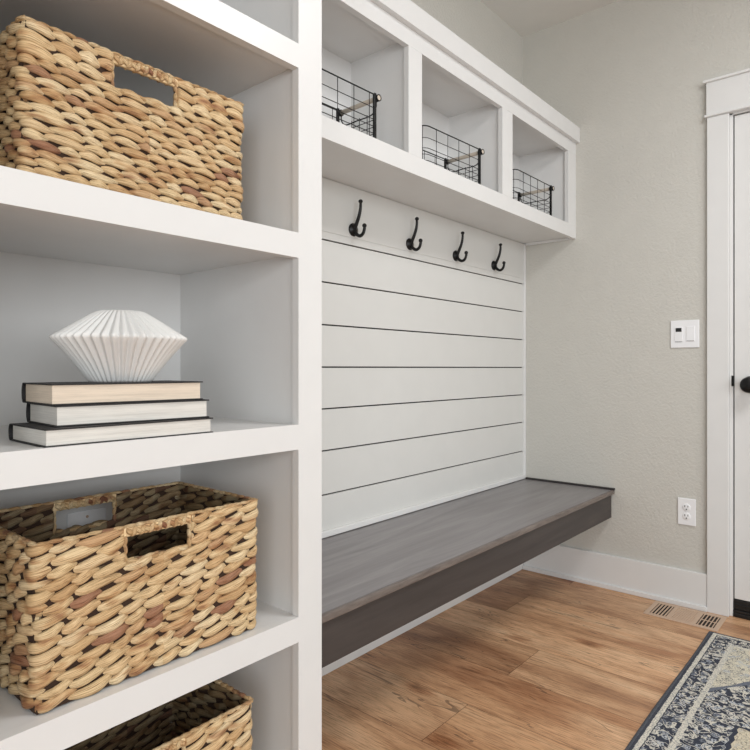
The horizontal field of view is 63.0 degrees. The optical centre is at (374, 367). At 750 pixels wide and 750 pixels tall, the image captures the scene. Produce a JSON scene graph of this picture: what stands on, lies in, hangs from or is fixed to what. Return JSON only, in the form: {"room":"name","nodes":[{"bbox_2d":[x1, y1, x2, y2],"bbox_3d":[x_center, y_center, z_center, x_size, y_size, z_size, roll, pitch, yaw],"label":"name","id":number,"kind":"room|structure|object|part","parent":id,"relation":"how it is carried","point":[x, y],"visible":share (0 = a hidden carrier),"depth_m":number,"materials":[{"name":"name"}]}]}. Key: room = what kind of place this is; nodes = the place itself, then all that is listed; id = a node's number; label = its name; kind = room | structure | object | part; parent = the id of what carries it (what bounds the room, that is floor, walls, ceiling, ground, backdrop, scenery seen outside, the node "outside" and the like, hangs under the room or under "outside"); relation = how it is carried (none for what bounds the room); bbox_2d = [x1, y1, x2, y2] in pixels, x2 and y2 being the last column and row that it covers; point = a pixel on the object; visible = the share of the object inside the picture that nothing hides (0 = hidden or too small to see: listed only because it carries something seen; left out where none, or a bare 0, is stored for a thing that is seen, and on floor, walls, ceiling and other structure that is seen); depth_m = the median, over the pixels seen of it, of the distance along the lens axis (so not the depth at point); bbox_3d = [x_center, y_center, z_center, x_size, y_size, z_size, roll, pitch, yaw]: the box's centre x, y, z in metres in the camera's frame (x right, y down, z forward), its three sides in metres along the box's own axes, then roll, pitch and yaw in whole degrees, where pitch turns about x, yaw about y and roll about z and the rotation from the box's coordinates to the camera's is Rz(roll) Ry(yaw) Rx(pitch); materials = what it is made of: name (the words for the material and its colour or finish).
{"room":"mudroom","nodes":[
{"label":"mudroom","id":0,"kind":"room"},
{"bbox_2d":[411,0,521,83],"bbox_3d":[-0.700,-0.340,1.546,0.100,2.764,4.640,0,0,41],"label":"wall","id":1,"kind":"structure","parent":0,"point":[475,23],"depth_m":2.88,"materials":[{"name":"beige paint"}]},
{"bbox_2d":[322,563,523,675],"bbox_3d":[0.144,0.961,2.445,0.014,0.158,1.935,0,0,41],"label":"baseboard","id":2,"kind":"structure","parent":1,"relation":"attached to","point":[329,668],"depth_m":2.44,"materials":[{"name":"white paint"}]},
{"bbox_2d":[322,177,525,537],"bbox_3d":[0.148,-0.035,2.442,0.024,1.215,1.935,0,0,41],"label":"panel","id":3,"kind":"object","parent":1,"relation":"attached to","point":[424,349],"visible":0.56,"depth_m":2.44,"materials":[{"name":"paint"}]},
{"bbox_2d":[349,199,366,237],"bbox_3d":[-0.055,-0.526,2.154,0.063,0.134,0.047,0,0,41],"label":"coat hook","id":4,"kind":"object","parent":3,"relation":"attached to","point":[353,228],"visible":1,"depth_m":2.15,"materials":[{"name":"black metal"}]},
{"bbox_3d":[-0.074,-0.491,2.170,0.013,0.047,0.047,0,0,41],"label":"mounting plate","id":5,"kind":"part","parent":4,"relation":"part of","materials":[{"name":"black metal"}]},
{"bbox_2d":[406,217,422,250],"bbox_3d":[0.160,-0.526,2.405,0.063,0.134,0.047,0,0,41],"label":"coat hook","id":6,"kind":"object","parent":3,"relation":"attached to","point":[409,242],"visible":1,"depth_m":2.40,"materials":[{"name":"black metal"}]},
{"bbox_3d":[0.141,-0.491,2.421,0.013,0.047,0.047,0,0,41],"label":"mounting plate","id":7,"kind":"part","parent":6,"relation":"part of","materials":[{"name":"black metal"}]},
{"bbox_3d":[0.144,-0.552,2.436,0.002,0.181,1.920,0,0,41],"label":"hook rail","id":8,"kind":"part","parent":3,"relation":"part of","materials":[{"name":"paint"}]},
{"bbox_3d":[0.148,0.561,2.433,0.012,0.022,1.920,0,0,41],"label":"trim","id":9,"kind":"part","parent":3,"relation":"part of","materials":[{"name":"white paint"}]},
{"bbox_2d":[453,231,467,261],"bbox_3d":[0.376,-0.526,2.657,0.063,0.134,0.047,0,0,41],"label":"coat hook","id":10,"kind":"object","parent":3,"relation":"attached to","point":[455,253],"visible":1,"depth_m":2.65,"materials":[{"name":"black metal"}]},
{"bbox_3d":[0.357,-0.491,2.674,0.013,0.047,0.047,0,0,41],"label":"mounting plate","id":11,"kind":"part","parent":10,"relation":"part of","materials":[{"name":"black metal"}]},
{"bbox_2d":[491,243,505,270],"bbox_3d":[0.593,-0.526,2.910,0.063,0.134,0.047,0,0,41],"label":"coat hook","id":12,"kind":"object","parent":3,"relation":"attached to","point":[494,263],"visible":1,"depth_m":2.91,"materials":[{"name":"black metal"}]},
{"bbox_3d":[0.574,-0.491,2.927,0.013,0.047,0.047,0,0,41],"label":"mounting plate","id":13,"kind":"part","parent":12,"relation":"part of","materials":[{"name":"black metal"}]},
{"bbox_3d":[0.772,-0.035,3.172,0.019,1.215,0.015,0,0,41],"label":"corner trim","id":14,"kind":"part","parent":3,"relation":"part of","materials":[{"name":"white paint"}]},
{"bbox_2d":[322,0,579,245],"bbox_3d":[0.256,-0.902,2.350,0.306,0.540,1.934,0,0,41],"label":"upper cabinet","id":15,"kind":"object","parent":1,"relation":"attached to","point":[423,73],"visible":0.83,"depth_m":2.24,"materials":[{"name":"white paint"}]},
{"bbox_2d":[322,68,381,137],"bbox_3d":[-0.177,-0.769,1.837,0.182,0.174,0.385,0,0,43],"label":"wire basket","id":16,"kind":"object","parent":15,"relation":"on","point":[376,98],"visible":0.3,"depth_m":1.90,"materials":[{"name":"black metal"}]},
{"bbox_3d":[-0.054,-0.844,1.971,0.181,0.015,0.015,0,0,43],"label":"handle","id":17,"kind":"part","parent":16,"relation":"part of","materials":[{"name":"brown wood"}]},
{"bbox_3d":[-0.001,-0.769,1.907,0.009,0.174,0.011,0,0,43],"label":"corner post","id":18,"kind":"part","parent":16,"relation":"part of","materials":[{"name":"black metal"}]},
{"bbox_3d":[0.149,-0.877,2.442,0.024,0.390,1.934,0,0,41],"label":"panel","id":19,"kind":"part","parent":15,"relation":"part of","materials":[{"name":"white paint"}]},
{"bbox_3d":[0.241,-1.119,2.363,0.266,0.093,1.934,0,0,41],"label":"panel","id":20,"kind":"part","parent":15,"relation":"part of","materials":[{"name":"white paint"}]},
{"bbox_3d":[0.241,-0.663,2.363,0.266,0.038,1.934,0,0,41],"label":"panel","id":21,"kind":"part","parent":15,"relation":"part of","materials":[{"name":"white paint"}]},
{"bbox_2d":[422,125,484,183],"bbox_3d":[0.230,-0.769,2.317,0.182,0.174,0.385,0,0,44],"label":"wire basket","id":22,"kind":"object","parent":15,"relation":"on","point":[480,151],"visible":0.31,"depth_m":2.38,"materials":[{"name":"black metal"}]},
{"bbox_3d":[0.355,-0.844,2.449,0.181,0.015,0.015,0,0,44],"label":"handle","id":23,"kind":"part","parent":22,"relation":"part of","materials":[{"name":"brown wood"}]},
{"bbox_3d":[0.408,-0.769,2.384,0.009,0.174,0.011,0,0,44],"label":"corner post","id":24,"kind":"part","parent":22,"relation":"part of","materials":[{"name":"black metal"}]},
{"bbox_3d":[0.365,-1.135,2.257,0.020,0.073,1.934,0,0,41],"label":"crown trim","id":25,"kind":"part","parent":15,"relation":"part of","materials":[{"name":"white paint"}]},
{"bbox_2d":[513,169,554,215],"bbox_3d":[0.651,-0.769,2.794,0.182,0.174,0.385,0,0,41],"label":"wire basket","id":26,"kind":"object","parent":15,"relation":"on","point":[551,188],"visible":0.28,"depth_m":2.83,"materials":[{"name":"black metal"}]},
{"bbox_3d":[0.770,-0.844,2.932,0.181,0.015,0.015,0,0,41],"label":"handle","id":27,"kind":"part","parent":26,"relation":"part of","materials":[{"name":"brown wood"}]},
{"bbox_3d":[0.825,-0.769,2.869,0.009,0.174,0.011,0,0,41],"label":"corner post","id":28,"kind":"part","parent":26,"relation":"part of","materials":[{"name":"black metal"}]},
{"bbox_2d":[322,477,614,667],"bbox_3d":[0.321,0.634,2.295,0.476,0.140,1.934,0,0,41],"label":"bench","id":29,"kind":"object","parent":1,"relation":"attached to","point":[378,578],"visible":0.71,"depth_m":2.00,"materials":[{"name":"grey wood"}]},
{"bbox_2d":[322,569,749,749],"bbox_3d":[0.856,1.065,0.221,4.187,0.050,4.992,0,0,41],"label":"floor","id":30,"kind":"structure","parent":0,"point":[530,660],"depth_m":2.08,"materials":[{"name":"brown wood"}]},
{"bbox_2d":[0,0,321,749],"bbox_3d":[-0.551,-0.066,1.252,0.506,2.212,0.777,0,0,41],"label":"bookcase","id":31,"kind":"object","parent":30,"relation":"on","point":[245,295],"visible":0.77,"depth_m":1.36,"materials":[{"name":"white paint"}]},
{"bbox_2d":[67,507,105,527],"bbox_3d":[-0.689,0.401,1.463,0.006,0.122,0.092,0,0,41],"label":"blank wall plate","id":32,"kind":"object","parent":31,"relation":"attached to","point":[84,517],"visible":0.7,"depth_m":1.46,"materials":[{"name":"white plastic"}]},
{"bbox_3d":[-0.738,-0.062,1.417,0.008,2.205,0.638,0,0,41],"label":"panel","id":33,"kind":"part","parent":31,"relation":"part of","materials":[{"name":"white paint"}]},
{"bbox_2d":[8,417,212,447],"bbox_3d":[-0.472,0.110,1.117,0.160,0.029,0.305,0,0,42],"label":"book","id":34,"kind":"object","parent":31,"relation":"on","point":[44,436],"visible":0.81,"depth_m":1.03,"materials":[{"name":"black paper"}]},
{"bbox_2d":[26,399,208,426],"bbox_3d":[-0.468,0.078,1.131,0.146,0.034,0.278,0,0,44],"label":"book","id":35,"kind":"object","parent":34,"relation":"on","point":[109,413],"visible":0.8,"depth_m":1.06,"materials":[{"name":"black paper"}]},
{"bbox_2d":[21,380,202,405],"bbox_3d":[-0.476,0.043,1.126,0.142,0.035,0.274,0,0,44],"label":"book","id":36,"kind":"object","parent":35,"relation":"on","point":[41,393],"visible":0.98,"depth_m":1.06,"materials":[{"name":"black paper"}]},
{"bbox_2d":[49,310,187,381],"bbox_3d":[-0.473,-0.040,1.139,0.238,0.130,0.238,0,0,41],"label":"vase","id":37,"kind":"object","parent":36,"relation":"on","point":[104,345],"visible":1,"depth_m":1.07,"materials":[{"name":"ceramic"}]},
{"bbox_2d":[0,15,244,219],"bbox_3d":[-0.540,-0.434,1.249,0.318,0.273,0.456,0,0,41],"label":"woven basket","id":38,"kind":"object","parent":31,"relation":"on","point":[63,115],"visible":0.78,"depth_m":1.09,"materials":[{"name":"wicker"}]},
{"bbox_2d":[0,481,258,714],"bbox_3d":[-0.504,0.411,1.220,0.318,0.274,0.456,0,0,41],"label":"woven basket","id":39,"kind":"object","parent":31,"relation":"on","point":[87,609],"visible":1,"depth_m":1.09,"materials":[{"name":"wicker"}]},
{"bbox_3d":[-0.561,-0.274,1.266,0.458,0.044,0.638,0,0,41],"label":"shelf","id":40,"kind":"part","parent":31,"relation":"part of","materials":[{"name":"white paint"}]},
{"bbox_3d":[-0.561,0.147,1.266,0.458,0.044,0.638,0,0,41],"label":"shelf","id":41,"kind":"part","parent":31,"relation":"part of","materials":[{"name":"white paint"}]},
{"bbox_3d":[-0.561,-0.690,1.266,0.458,0.042,0.638,0,0,41],"label":"shelf","id":42,"kind":"part","parent":31,"relation":"part of","materials":[{"name":"white paint"}]},
{"bbox_3d":[-0.561,0.570,1.266,0.458,0.044,0.638,0,0,41],"label":"shelf","id":43,"kind":"part","parent":31,"relation":"part of","materials":[{"name":"white paint"}]},
{"bbox_2d":[64,679,253,749],"bbox_3d":[-0.512,0.829,1.210,0.318,0.275,0.456,0,0,41],"label":"woven basket","id":44,"kind":"object","parent":31,"relation":"on","point":[215,715],"visible":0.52,"depth_m":1.35,"materials":[{"name":"wicker"}]},
{"bbox_3d":[-0.335,-0.062,1.536,0.466,2.205,0.066,0,0,41],"label":"panel","id":45,"kind":"part","parent":31,"relation":"part of","materials":[{"name":"white paint"}]},
{"bbox_2d":[643,601,726,631],"bbox_3d":[1.300,1.038,2.566,0.280,0.004,0.180,0,0,41],"label":"floor vent","id":46,"kind":"object","parent":30,"relation":"in","point":[713,622],"visible":1,"depth_m":2.56,"materials":[{"name":"beige metal"}]},
{"bbox_3d":[1.300,1.039,2.566,0.082,0.001,0.140,0,0,41],"label":"damper plate","id":47,"kind":"part","parent":46,"relation":"part of","materials":[{"name":"beige paint"}]},
{"bbox_2d":[625,631,749,749],"bbox_3d":[1.131,1.036,1.347,1.104,0.008,1.862,0,0,41],"label":"area rug","id":48,"kind":"object","parent":30,"relation":"on","point":[706,706],"visible":1,"depth_m":1.87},
{"bbox_2d":[480,0,618,36],"bbox_3d":[0.911,-1.747,0.286,4.187,0.050,4.820,0,0,41],"label":"ceiling","id":49,"kind":"structure","parent":0,"point":[526,17],"depth_m":2.95,"materials":[{"name":"paint"}]},
{"bbox_2d":[522,0,749,573],"bbox_3d":[2.360,-0.340,1.903,4.087,2.764,0.120,0,0,41],"label":"wall","id":50,"kind":"structure","parent":0,"point":[610,402],"depth_m":2.83,"materials":[{"name":"beige paint"}]},
{"bbox_2d":[523,545,706,611],"bbox_3d":[1.094,0.961,2.889,0.854,0.158,0.027,0,0,41],"label":"baseboard","id":51,"kind":"structure","parent":50,"relation":"attached to","point":[662,583],"depth_m":2.83,"materials":[{"name":"white paint"}]},
{"bbox_2d":[671,320,698,347],"bbox_3d":[1.356,-0.149,2.677,0.115,0.120,0.009,0,0,41],"label":"switch plate","id":52,"kind":"object","parent":50,"relation":"attached to","point":[684,333],"visible":1,"depth_m":2.67,"materials":[{"name":"white plastic"}]},
{"bbox_2d":[678,497,695,525],"bbox_3d":[1.362,0.628,2.672,0.072,0.117,0.009,0,0,41],"label":"wall outlet","id":53,"kind":"object","parent":50,"relation":"attached to","point":[686,507],"visible":1,"depth_m":2.67,"materials":[{"name":"white plastic"}]},
{"bbox_2d":[682,513,690,519],"bbox_3d":[1.360,0.648,2.671,0.033,0.033,0.003,0,0,41],"label":"receptacle","id":54,"kind":"object","parent":53,"relation":"attached to","point":[685,516],"depth_m":2.67,"materials":[{"name":"white plastic"}]},
{"bbox_2d":[682,504,690,510],"bbox_3d":[1.360,0.609,2.671,0.033,0.033,0.003,0,0,41],"label":"receptacle","id":55,"kind":"object","parent":53,"relation":"attached to","point":[685,507],"depth_m":2.67,"materials":[{"name":"white plastic"}]},
{"bbox_2d":[703,68,749,619],"bbox_3d":[1.838,-0.091,2.300,1.067,2.263,0.194,0,0,41],"label":"door","id":56,"kind":"structure","parent":50,"relation":"in","point":[727,115],"depth_m":2.56,"materials":[{"name":"white paint"}]},
{"bbox_3d":[1.817,-0.013,2.276,1.041,2.106,0.020,0,0,41],"label":"casing","id":57,"kind":"part","parent":56,"relation":"part of","materials":[{"name":"white paint"}]},
{"bbox_3d":[1.498,0.054,2.561,0.008,0.044,0.006,0,0,41],"label":"strike plate","id":58,"kind":"part","parent":56,"relation":"part of","materials":[{"name":"black metal"}]},
{"bbox_3d":[1.526,0.069,2.491,0.072,0.072,0.078,0,0,41],"label":"knob","id":59,"kind":"part","parent":56,"relation":"part of","materials":[{"name":"black metal"}]}
]}

